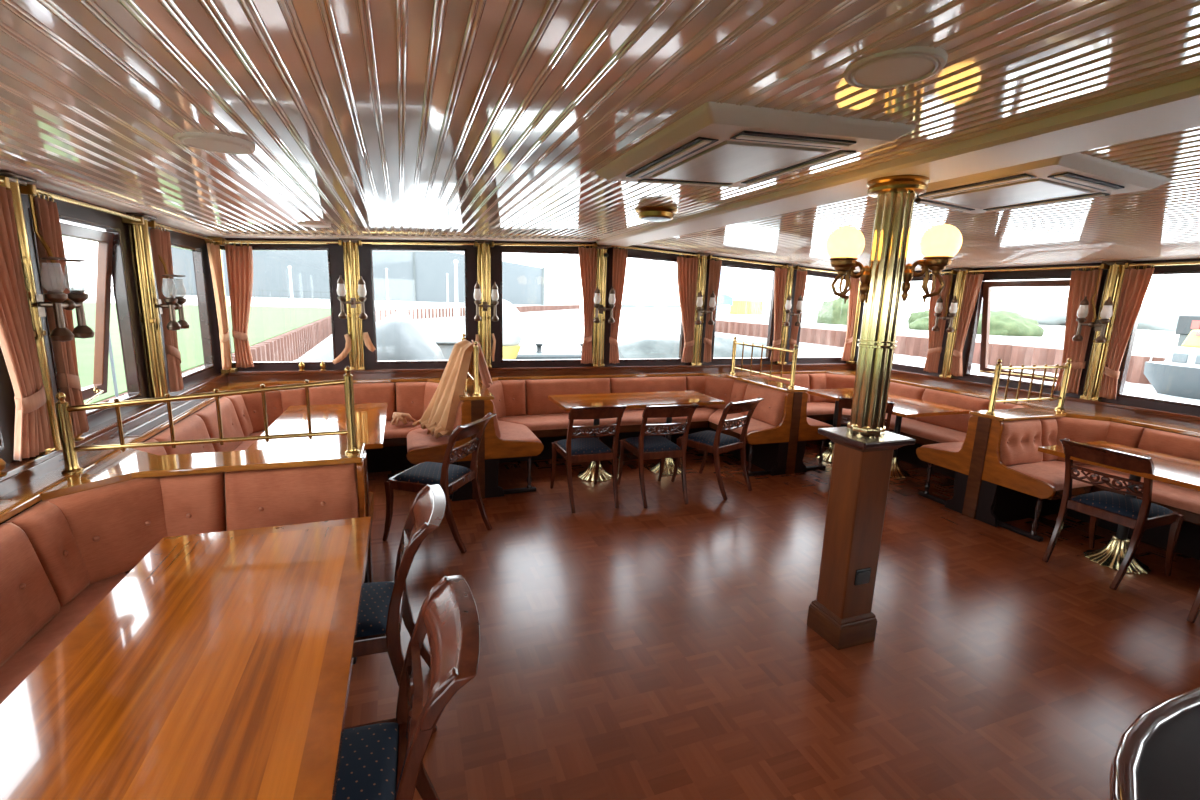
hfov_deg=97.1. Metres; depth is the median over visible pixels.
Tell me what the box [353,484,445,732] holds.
dining chair
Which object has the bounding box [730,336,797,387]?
railing
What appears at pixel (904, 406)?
dining table
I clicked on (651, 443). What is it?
seat cushion
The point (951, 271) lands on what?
curtain rod
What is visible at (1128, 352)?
window
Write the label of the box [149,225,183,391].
curtain
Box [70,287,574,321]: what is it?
quay
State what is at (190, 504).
cushion
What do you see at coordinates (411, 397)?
cushion
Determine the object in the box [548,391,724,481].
dining table
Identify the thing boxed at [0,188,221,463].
window frame
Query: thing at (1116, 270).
pilaster
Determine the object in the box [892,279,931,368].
window
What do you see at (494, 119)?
ceiling
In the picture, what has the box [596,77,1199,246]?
beam
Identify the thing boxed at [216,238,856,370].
window frame
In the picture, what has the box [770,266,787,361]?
curtain
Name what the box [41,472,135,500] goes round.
corner shelf
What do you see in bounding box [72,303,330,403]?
lawn
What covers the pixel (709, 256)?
curtain rod
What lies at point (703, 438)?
seat cushion
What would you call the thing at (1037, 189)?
grille
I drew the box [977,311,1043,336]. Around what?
shrub
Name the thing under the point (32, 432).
curtain
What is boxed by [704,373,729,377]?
corner shelf
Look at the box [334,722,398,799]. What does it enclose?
seat cushion
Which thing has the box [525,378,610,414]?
cushion
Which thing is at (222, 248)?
window
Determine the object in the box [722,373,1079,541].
partition
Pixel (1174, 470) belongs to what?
dining table
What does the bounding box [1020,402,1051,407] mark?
corner shelf
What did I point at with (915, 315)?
shrub
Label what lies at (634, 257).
window
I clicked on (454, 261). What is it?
mast
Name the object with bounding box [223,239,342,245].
curtain rod
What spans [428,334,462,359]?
boat
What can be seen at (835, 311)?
shrub
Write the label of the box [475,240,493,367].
pilaster
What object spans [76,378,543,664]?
wall
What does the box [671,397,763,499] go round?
dining chair
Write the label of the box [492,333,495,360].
tieback
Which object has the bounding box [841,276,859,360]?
curtain
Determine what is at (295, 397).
cushion
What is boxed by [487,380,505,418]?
cushion
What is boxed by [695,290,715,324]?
wall lamp
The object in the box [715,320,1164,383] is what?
piling
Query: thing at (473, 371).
railing
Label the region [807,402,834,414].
seat cushion
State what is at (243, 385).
corner shelf
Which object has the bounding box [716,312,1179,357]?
quay
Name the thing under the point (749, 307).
container
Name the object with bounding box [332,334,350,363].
tieback
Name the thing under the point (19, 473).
window sill
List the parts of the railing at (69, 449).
post, rail, rail, post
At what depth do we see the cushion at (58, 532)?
1.97 m
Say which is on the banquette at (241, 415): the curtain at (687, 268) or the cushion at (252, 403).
the cushion at (252, 403)
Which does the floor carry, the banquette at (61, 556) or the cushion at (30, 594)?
the banquette at (61, 556)
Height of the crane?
8.900 m
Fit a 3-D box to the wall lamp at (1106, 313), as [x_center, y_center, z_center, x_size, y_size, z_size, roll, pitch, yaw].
[4.116,-0.776,4.381,0.136,0.595,0.238,-2,11,-20]
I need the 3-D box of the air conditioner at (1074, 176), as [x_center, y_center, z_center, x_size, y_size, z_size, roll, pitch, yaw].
[1.875,-0.967,2.441,0.715,0.083,0.840,-2,11,-20]
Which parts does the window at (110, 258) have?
sash, stay arm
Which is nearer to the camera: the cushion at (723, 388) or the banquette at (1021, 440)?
the banquette at (1021, 440)
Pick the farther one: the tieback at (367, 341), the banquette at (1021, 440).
the tieback at (367, 341)
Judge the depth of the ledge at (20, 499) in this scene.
2.22 m
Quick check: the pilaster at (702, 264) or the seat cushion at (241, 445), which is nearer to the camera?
the seat cushion at (241, 445)
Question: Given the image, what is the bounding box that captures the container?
[730,300,762,314]
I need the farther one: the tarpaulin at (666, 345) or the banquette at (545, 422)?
the tarpaulin at (666, 345)
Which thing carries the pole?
on the piling at (125, 393)
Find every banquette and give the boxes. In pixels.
[0,463,358,703]
[97,379,462,489]
[479,373,787,483]
[742,371,1051,477]
[992,411,1199,559]
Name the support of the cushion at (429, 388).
on the banquette at (241, 415)
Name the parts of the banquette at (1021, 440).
panel, seat rail, panel, seat rail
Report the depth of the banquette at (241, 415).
4.51 m
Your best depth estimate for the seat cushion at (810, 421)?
5.45 m
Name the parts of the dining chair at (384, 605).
seat frame, carved rail, post, post, rail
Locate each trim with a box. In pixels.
[0,161,222,235]
[201,235,859,272]
[915,255,1199,270]
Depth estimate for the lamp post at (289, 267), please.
73.11 m
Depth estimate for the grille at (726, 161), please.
1.91 m
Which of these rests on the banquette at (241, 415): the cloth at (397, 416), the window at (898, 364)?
the cloth at (397, 416)
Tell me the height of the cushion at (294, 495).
0.355 m
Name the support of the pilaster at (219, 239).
on the window sill at (19, 473)
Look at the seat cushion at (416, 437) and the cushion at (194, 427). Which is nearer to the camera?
the cushion at (194, 427)
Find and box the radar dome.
[503,300,523,359]
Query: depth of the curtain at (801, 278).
6.41 m
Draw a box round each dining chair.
[334,575,479,799]
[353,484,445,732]
[383,413,495,552]
[550,404,626,512]
[617,403,698,507]
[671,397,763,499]
[837,396,894,431]
[1042,438,1183,589]
[1186,588,1199,622]
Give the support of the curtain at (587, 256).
hanging from the curtain rod at (492, 244)
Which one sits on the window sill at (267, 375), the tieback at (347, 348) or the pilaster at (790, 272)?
the pilaster at (790, 272)
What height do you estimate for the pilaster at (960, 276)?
1.151 m
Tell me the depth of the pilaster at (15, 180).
2.13 m
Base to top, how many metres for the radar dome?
1.300 m
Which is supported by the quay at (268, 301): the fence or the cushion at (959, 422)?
the fence
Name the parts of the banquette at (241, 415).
panel, seat rail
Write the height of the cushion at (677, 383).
0.355 m
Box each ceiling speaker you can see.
[173,131,255,153]
[297,222,330,227]
[844,46,947,88]
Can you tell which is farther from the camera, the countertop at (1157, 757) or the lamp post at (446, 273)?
the lamp post at (446, 273)
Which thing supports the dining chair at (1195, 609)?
on the floor
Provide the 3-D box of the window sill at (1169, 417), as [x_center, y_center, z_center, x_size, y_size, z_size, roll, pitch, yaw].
[4.561,0.237,3.618,0.087,0.105,7.233,-2,11,-20]
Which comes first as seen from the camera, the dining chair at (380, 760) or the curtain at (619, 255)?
the dining chair at (380, 760)
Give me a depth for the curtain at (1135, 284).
4.27 m
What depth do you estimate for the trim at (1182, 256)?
4.54 m
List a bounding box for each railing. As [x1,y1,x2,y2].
[55,366,359,473]
[462,333,480,395]
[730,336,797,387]
[985,358,1071,414]
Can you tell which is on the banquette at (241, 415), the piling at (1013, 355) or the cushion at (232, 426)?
the cushion at (232, 426)
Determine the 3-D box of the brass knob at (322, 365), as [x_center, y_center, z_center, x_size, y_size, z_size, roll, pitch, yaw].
[-2.504,-0.311,4.794,0.052,0.088,0.052,-2,11,-20]
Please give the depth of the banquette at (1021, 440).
4.11 m
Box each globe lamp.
[826,226,870,303]
[902,224,961,302]
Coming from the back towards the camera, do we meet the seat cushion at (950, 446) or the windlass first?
the windlass
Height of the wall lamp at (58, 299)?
0.615 m
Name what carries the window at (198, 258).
in the window frame at (7, 401)
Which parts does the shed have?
panel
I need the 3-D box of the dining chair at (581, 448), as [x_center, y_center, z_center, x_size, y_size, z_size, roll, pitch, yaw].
[-0.112,0.414,4.394,0.448,0.863,0.665,-2,11,-20]
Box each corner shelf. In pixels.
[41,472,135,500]
[97,448,156,462]
[232,382,277,389]
[428,379,440,382]
[479,377,497,382]
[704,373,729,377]
[825,371,855,375]
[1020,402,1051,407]
[1066,411,1111,421]
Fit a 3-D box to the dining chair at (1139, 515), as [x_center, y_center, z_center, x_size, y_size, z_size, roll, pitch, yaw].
[3.350,0.703,3.455,0.665,0.863,0.448,-2,11,-22]
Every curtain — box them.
[0,186,53,460]
[34,192,88,436]
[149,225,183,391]
[206,240,231,369]
[225,242,253,367]
[578,245,596,363]
[609,246,627,363]
[677,254,698,362]
[703,258,721,362]
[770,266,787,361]
[788,269,806,361]
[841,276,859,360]
[924,273,951,372]
[950,271,983,376]
[1054,267,1102,393]
[1099,265,1154,398]
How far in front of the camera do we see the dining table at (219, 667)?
1.23 m
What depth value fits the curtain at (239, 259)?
4.45 m
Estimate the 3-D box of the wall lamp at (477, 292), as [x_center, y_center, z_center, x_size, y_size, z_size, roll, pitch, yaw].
[-1.097,-0.946,5.092,0.238,0.375,0.146,-2,11,-20]
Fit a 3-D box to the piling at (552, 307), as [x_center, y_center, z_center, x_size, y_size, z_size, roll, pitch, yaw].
[-10.343,-24.099,138.629,26.092,1.300,47.280,-2,11,-20]
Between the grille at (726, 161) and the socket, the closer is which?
the grille at (726, 161)
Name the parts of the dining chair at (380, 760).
seat frame, carved rail, post, post, rail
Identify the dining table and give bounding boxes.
[0,516,370,799]
[247,403,387,449]
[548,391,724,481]
[807,388,973,477]
[1038,441,1199,574]
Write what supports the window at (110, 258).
in the window frame at (7, 401)
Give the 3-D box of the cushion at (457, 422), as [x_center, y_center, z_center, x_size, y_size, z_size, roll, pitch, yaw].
[-1.202,0.134,4.477,0.132,0.355,0.484,-2,11,-20]
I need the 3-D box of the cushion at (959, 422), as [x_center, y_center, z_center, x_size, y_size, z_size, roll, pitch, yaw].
[3.564,0.115,5.394,0.132,0.355,0.684,-2,11,-20]
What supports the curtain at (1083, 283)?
hanging from the curtain rod at (1102, 266)
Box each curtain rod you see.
[0,176,9,187]
[20,184,143,223]
[148,220,217,243]
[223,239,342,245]
[358,241,476,246]
[490,242,596,247]
[607,245,699,257]
[707,255,787,267]
[794,266,846,273]
[929,270,956,273]
[965,264,1108,273]
[1124,261,1199,268]
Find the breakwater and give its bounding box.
[621,304,679,307]
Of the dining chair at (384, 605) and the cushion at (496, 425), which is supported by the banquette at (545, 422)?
the cushion at (496, 425)
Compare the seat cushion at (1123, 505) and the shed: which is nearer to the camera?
the seat cushion at (1123, 505)
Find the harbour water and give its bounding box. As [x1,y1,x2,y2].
[300,302,1199,403]
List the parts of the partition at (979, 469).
turned leg, panel, panel, post, panel, panel, turned leg, turned leg, panel, panel, post, panel, panel, turned leg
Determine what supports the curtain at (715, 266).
hanging from the curtain rod at (709, 256)
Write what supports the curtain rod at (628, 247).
attached to the window frame at (336, 251)
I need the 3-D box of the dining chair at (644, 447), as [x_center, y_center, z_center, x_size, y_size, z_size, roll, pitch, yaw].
[0.476,0.406,4.537,0.448,0.863,0.665,-2,11,-18]
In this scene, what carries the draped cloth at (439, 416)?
on the banquette at (241, 415)
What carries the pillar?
on the floor
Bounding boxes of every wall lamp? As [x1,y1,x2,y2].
[28,194,94,341]
[152,227,189,330]
[337,275,367,318]
[474,281,498,321]
[593,286,615,322]
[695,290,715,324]
[784,294,802,325]
[932,275,957,331]
[1072,270,1112,342]
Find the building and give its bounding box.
[171,247,544,304]
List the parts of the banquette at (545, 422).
panel, seat rail, seat rail, panel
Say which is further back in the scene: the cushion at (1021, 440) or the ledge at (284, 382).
the ledge at (284, 382)
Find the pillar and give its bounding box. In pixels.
[807,175,929,649]
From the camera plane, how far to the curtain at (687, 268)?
5.89 m
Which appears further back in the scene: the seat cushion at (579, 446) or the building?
the building
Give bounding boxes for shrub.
[817,295,848,324]
[908,310,928,325]
[909,316,928,329]
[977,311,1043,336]
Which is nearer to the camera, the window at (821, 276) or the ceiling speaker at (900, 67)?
the ceiling speaker at (900, 67)
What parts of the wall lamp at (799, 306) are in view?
burner, burner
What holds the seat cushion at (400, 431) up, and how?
on the banquette at (241, 415)
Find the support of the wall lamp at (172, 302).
attached to the pilaster at (150, 321)
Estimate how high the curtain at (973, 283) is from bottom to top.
1.075 m
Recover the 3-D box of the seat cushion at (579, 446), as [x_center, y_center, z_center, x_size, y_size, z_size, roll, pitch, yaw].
[-0.135,0.386,4.453,0.380,0.086,0.376,-2,11,-20]
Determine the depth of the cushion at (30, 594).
1.77 m
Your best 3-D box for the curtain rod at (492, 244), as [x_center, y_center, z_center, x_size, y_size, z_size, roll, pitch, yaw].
[-0.546,-1.543,5.282,1.069,0.098,0.096,-2,11,-20]
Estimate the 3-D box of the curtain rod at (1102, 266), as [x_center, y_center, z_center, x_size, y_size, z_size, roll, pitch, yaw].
[3.997,-1.212,4.923,0.096,0.040,1.164,-2,11,-20]
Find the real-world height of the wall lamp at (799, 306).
0.375 m
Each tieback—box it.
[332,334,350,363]
[363,332,375,351]
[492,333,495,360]
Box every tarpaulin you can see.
[294,309,444,360]
[618,334,766,358]
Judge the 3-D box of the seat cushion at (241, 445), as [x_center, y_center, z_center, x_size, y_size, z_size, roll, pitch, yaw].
[-2.436,0.454,3.632,0.425,0.079,2.230,-2,11,-20]
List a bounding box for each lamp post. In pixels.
[288,266,294,301]
[385,268,388,302]
[446,273,448,303]
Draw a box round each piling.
[94,365,203,403]
[232,315,331,361]
[375,306,533,321]
[533,305,579,310]
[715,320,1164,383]
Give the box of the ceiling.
[0,0,1199,269]
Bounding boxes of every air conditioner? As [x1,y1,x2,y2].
[596,101,915,187]
[914,152,1171,213]
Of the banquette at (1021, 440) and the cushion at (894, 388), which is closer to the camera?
the banquette at (1021, 440)
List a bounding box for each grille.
[653,140,826,182]
[933,178,1089,208]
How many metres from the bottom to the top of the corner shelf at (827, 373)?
0.054 m
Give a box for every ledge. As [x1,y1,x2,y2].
[0,382,240,522]
[233,370,842,384]
[843,370,1199,436]
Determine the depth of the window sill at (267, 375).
5.45 m
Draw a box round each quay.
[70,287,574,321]
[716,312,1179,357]
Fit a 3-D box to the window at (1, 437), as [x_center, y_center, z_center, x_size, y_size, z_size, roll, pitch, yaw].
[-2.188,-0.201,1.597,0.055,0.953,0.808,-2,11,-20]
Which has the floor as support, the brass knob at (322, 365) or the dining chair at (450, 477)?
the dining chair at (450, 477)
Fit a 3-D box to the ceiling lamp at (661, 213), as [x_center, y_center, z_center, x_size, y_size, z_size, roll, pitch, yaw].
[0.352,-1.169,3.341,0.270,0.075,0.270,-2,11,-20]
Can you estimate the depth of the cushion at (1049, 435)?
4.28 m
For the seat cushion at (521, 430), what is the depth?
4.70 m
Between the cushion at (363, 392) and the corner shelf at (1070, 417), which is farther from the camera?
the cushion at (363, 392)
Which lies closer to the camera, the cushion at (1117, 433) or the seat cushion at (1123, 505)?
the seat cushion at (1123, 505)
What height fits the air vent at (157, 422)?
0.010 m
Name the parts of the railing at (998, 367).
post, rail, rail, post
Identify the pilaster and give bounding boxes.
[0,171,61,454]
[126,212,167,397]
[207,237,237,372]
[339,238,364,369]
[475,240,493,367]
[592,245,610,366]
[689,252,711,365]
[775,263,798,363]
[846,273,861,363]
[939,268,972,378]
[1080,260,1132,400]
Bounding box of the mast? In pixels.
[453,260,458,333]
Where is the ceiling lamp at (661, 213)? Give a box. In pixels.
[635,205,677,221]
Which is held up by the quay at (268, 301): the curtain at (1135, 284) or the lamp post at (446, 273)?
the lamp post at (446, 273)
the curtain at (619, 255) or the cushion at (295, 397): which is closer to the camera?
the cushion at (295, 397)
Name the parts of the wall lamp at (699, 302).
burner, burner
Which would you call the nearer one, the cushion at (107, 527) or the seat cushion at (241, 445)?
the cushion at (107, 527)
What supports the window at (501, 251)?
in the window frame at (336, 251)
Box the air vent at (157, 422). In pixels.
[124,398,208,436]
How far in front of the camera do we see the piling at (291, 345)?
21.21 m
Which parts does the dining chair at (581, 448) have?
leg, post, seat frame, carved rail, leg, rail, post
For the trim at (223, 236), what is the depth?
5.04 m
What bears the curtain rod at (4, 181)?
attached to the window frame at (7, 401)
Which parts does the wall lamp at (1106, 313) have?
burner, burner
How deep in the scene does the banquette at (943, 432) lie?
5.57 m
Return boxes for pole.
[109,331,118,396]
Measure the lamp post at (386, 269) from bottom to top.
5.720 m
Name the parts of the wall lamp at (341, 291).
burner, burner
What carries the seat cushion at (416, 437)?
on the banquette at (241, 415)
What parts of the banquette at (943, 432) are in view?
seat rail, panel, seat rail, panel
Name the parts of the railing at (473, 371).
post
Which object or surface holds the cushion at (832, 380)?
on the banquette at (943, 432)
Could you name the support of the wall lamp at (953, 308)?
attached to the pilaster at (960, 276)
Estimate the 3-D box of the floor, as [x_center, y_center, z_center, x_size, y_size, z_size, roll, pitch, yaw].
[1.243,1.264,2.637,7.509,0.080,7.733,-2,11,-20]
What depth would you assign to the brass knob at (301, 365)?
4.72 m
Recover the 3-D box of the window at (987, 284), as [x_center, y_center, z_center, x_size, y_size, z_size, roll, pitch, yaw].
[4.116,-0.666,5.093,0.255,0.993,0.938,-2,11,-20]
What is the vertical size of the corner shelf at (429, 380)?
0.054 m
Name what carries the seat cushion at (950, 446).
on the banquette at (943, 432)
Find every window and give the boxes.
[0,426,4,450]
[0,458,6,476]
[28,208,140,416]
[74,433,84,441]
[171,243,213,378]
[221,247,335,364]
[370,248,467,362]
[500,250,580,361]
[619,256,683,360]
[712,265,774,359]
[797,274,844,358]
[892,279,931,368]
[965,276,1070,387]
[1116,271,1199,407]
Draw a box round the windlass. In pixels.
[515,343,582,359]
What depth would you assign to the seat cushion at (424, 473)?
3.55 m
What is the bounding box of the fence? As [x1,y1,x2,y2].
[69,283,329,302]
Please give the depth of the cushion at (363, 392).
4.82 m
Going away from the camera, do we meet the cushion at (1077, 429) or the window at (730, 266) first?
the cushion at (1077, 429)
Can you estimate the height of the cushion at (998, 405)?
0.355 m
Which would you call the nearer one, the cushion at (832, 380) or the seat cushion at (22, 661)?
the seat cushion at (22, 661)
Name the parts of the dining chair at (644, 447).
leg, post, seat frame, leg, carved rail, rail, post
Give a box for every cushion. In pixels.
[0,522,60,666]
[0,572,126,703]
[5,501,89,606]
[44,477,167,584]
[133,439,166,454]
[150,414,214,454]
[160,472,225,536]
[192,397,243,451]
[223,395,252,436]
[224,463,358,530]
[233,431,263,450]
[241,385,282,432]
[279,385,305,411]
[309,383,395,420]
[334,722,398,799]
[356,581,393,637]
[384,420,420,438]
[393,462,469,484]
[395,382,426,420]
[407,428,449,451]
[423,382,438,413]
[452,401,462,431]
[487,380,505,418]
[491,400,500,437]
[498,407,717,430]
[498,420,541,442]
[499,380,525,415]
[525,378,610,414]
[557,438,611,454]
[610,376,686,410]
[625,436,680,451]
[686,376,704,407]
[688,430,739,445]
[704,376,735,409]
[708,409,774,433]
[729,380,748,413]
[741,383,787,426]
[755,374,809,402]
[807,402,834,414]
[807,417,832,426]
[808,373,825,401]
[825,373,854,402]
[842,408,966,442]
[889,382,925,419]
[916,388,988,432]
[921,442,962,451]
[994,402,1016,409]
[1000,419,1042,465]
[1007,461,1091,490]
[1039,418,1057,460]
[1055,417,1110,465]
[1072,491,1172,518]
[1076,464,1199,513]
[1106,422,1143,447]
[1138,428,1199,460]
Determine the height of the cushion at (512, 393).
0.355 m
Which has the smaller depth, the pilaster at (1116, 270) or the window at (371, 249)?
the pilaster at (1116, 270)
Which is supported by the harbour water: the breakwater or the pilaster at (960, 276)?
the breakwater
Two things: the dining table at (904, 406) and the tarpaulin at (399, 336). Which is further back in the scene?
the tarpaulin at (399, 336)
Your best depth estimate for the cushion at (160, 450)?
2.82 m
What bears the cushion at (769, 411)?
on the banquette at (545, 422)
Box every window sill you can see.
[0,372,228,496]
[228,363,851,381]
[851,364,1199,428]
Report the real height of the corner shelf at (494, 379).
0.054 m
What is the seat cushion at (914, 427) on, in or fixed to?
on the banquette at (943, 432)
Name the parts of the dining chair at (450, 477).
leg, seat frame, post, carved rail, rail, post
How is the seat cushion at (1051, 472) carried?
on the banquette at (1021, 440)
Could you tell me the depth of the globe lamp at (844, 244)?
2.37 m
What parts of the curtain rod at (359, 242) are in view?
rail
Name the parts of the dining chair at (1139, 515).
post, leg, rail, carved rail, seat frame, post, leg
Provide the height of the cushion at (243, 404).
0.355 m
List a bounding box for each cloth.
[391,412,415,425]
[412,339,492,437]
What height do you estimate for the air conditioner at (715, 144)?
0.093 m
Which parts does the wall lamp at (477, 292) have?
burner, burner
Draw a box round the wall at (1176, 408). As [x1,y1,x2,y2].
[855,258,1199,415]
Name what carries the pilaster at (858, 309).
on the window sill at (267, 375)
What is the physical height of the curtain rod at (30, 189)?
0.040 m
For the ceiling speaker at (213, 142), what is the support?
attached to the ceiling
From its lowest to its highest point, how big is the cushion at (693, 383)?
0.355 m
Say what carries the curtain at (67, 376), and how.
hanging from the curtain rod at (30, 189)
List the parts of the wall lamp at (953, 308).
burner, burner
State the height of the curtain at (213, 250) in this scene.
1.033 m
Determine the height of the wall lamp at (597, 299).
0.375 m
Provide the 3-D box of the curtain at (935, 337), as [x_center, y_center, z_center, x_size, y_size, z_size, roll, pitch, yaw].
[3.659,-0.836,5.777,0.060,1.074,0.219,-2,11,-20]
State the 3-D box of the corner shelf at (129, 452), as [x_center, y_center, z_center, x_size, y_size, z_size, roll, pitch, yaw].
[-2.187,0.279,2.563,0.270,0.054,0.270,-2,11,-20]
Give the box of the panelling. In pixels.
[0,373,1199,524]
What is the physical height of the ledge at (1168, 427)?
0.028 m
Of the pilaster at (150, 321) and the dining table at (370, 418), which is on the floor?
the dining table at (370, 418)
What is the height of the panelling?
0.832 m
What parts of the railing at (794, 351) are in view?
post, rail, rail, post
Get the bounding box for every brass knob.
[299,361,304,370]
[320,361,325,370]
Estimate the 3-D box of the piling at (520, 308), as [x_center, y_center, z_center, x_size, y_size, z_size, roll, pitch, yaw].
[-18.639,-13.286,79.784,31.101,1.300,58.257,-2,11,-20]
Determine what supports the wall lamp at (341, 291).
attached to the pilaster at (350, 246)
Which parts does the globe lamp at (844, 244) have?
globe, scroll arm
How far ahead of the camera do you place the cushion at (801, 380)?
6.50 m
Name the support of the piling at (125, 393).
in the harbour water
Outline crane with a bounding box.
[716,267,734,313]
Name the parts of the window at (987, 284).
stay arm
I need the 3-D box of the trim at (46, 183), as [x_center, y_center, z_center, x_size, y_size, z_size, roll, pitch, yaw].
[-1.890,-0.662,0.949,0.200,0.029,7.093,-2,11,-20]
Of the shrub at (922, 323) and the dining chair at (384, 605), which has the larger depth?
the shrub at (922, 323)
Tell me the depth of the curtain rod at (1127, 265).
4.05 m
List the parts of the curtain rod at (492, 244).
rail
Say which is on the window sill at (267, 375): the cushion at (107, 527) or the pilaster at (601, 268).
the pilaster at (601, 268)
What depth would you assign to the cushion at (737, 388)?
5.84 m
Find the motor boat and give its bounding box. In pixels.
[1144,330,1199,399]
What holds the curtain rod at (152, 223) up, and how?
attached to the window frame at (7, 401)
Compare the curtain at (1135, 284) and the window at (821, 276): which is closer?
the curtain at (1135, 284)
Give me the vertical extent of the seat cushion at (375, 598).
0.086 m
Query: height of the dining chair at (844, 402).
0.863 m
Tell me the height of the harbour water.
0.300 m
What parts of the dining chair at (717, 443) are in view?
leg, leg, seat frame, post, carved rail, rail, post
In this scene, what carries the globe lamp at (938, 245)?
attached to the pillar
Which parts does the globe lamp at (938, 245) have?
scroll arm, globe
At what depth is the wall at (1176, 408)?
4.76 m
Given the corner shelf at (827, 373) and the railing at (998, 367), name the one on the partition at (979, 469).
the railing at (998, 367)
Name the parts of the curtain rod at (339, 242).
rail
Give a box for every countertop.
[1110,687,1199,799]
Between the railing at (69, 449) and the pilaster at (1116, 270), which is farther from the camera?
the pilaster at (1116, 270)
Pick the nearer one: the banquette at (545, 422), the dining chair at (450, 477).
the dining chair at (450, 477)
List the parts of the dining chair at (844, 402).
post, carved rail, rail, post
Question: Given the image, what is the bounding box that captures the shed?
[1175,315,1199,345]
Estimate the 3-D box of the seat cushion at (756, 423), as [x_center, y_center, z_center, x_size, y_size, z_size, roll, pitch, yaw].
[1.406,0.201,5.638,0.425,0.079,1.095,-2,11,-20]
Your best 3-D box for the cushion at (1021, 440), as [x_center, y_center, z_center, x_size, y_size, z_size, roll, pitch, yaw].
[3.335,0.332,4.201,0.459,0.355,0.132,-2,11,-20]
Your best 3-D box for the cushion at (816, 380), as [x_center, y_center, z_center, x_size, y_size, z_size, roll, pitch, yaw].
[2.735,-0.147,6.646,0.263,0.355,0.132,-2,11,-20]
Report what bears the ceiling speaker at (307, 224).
attached to the ceiling
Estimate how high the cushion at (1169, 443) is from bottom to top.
0.355 m
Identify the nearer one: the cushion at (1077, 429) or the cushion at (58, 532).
the cushion at (58, 532)
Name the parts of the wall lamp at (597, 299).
burner, burner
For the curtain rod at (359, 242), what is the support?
attached to the window frame at (336, 251)
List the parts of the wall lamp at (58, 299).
burner, burner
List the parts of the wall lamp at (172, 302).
burner, burner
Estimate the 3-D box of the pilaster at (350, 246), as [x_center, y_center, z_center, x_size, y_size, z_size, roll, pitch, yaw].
[-2.222,-0.849,4.785,0.170,1.166,0.097,-2,11,-20]
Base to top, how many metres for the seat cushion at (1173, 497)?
0.079 m
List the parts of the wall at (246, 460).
panel, panel, post, panel, panel, panel, post, panel, panel, turned leg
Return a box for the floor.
[344,439,1199,799]
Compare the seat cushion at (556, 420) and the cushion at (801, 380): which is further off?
the cushion at (801, 380)
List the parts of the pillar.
plinth moulding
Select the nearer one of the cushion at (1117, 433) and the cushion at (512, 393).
the cushion at (1117, 433)
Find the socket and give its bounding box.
[854,567,870,585]

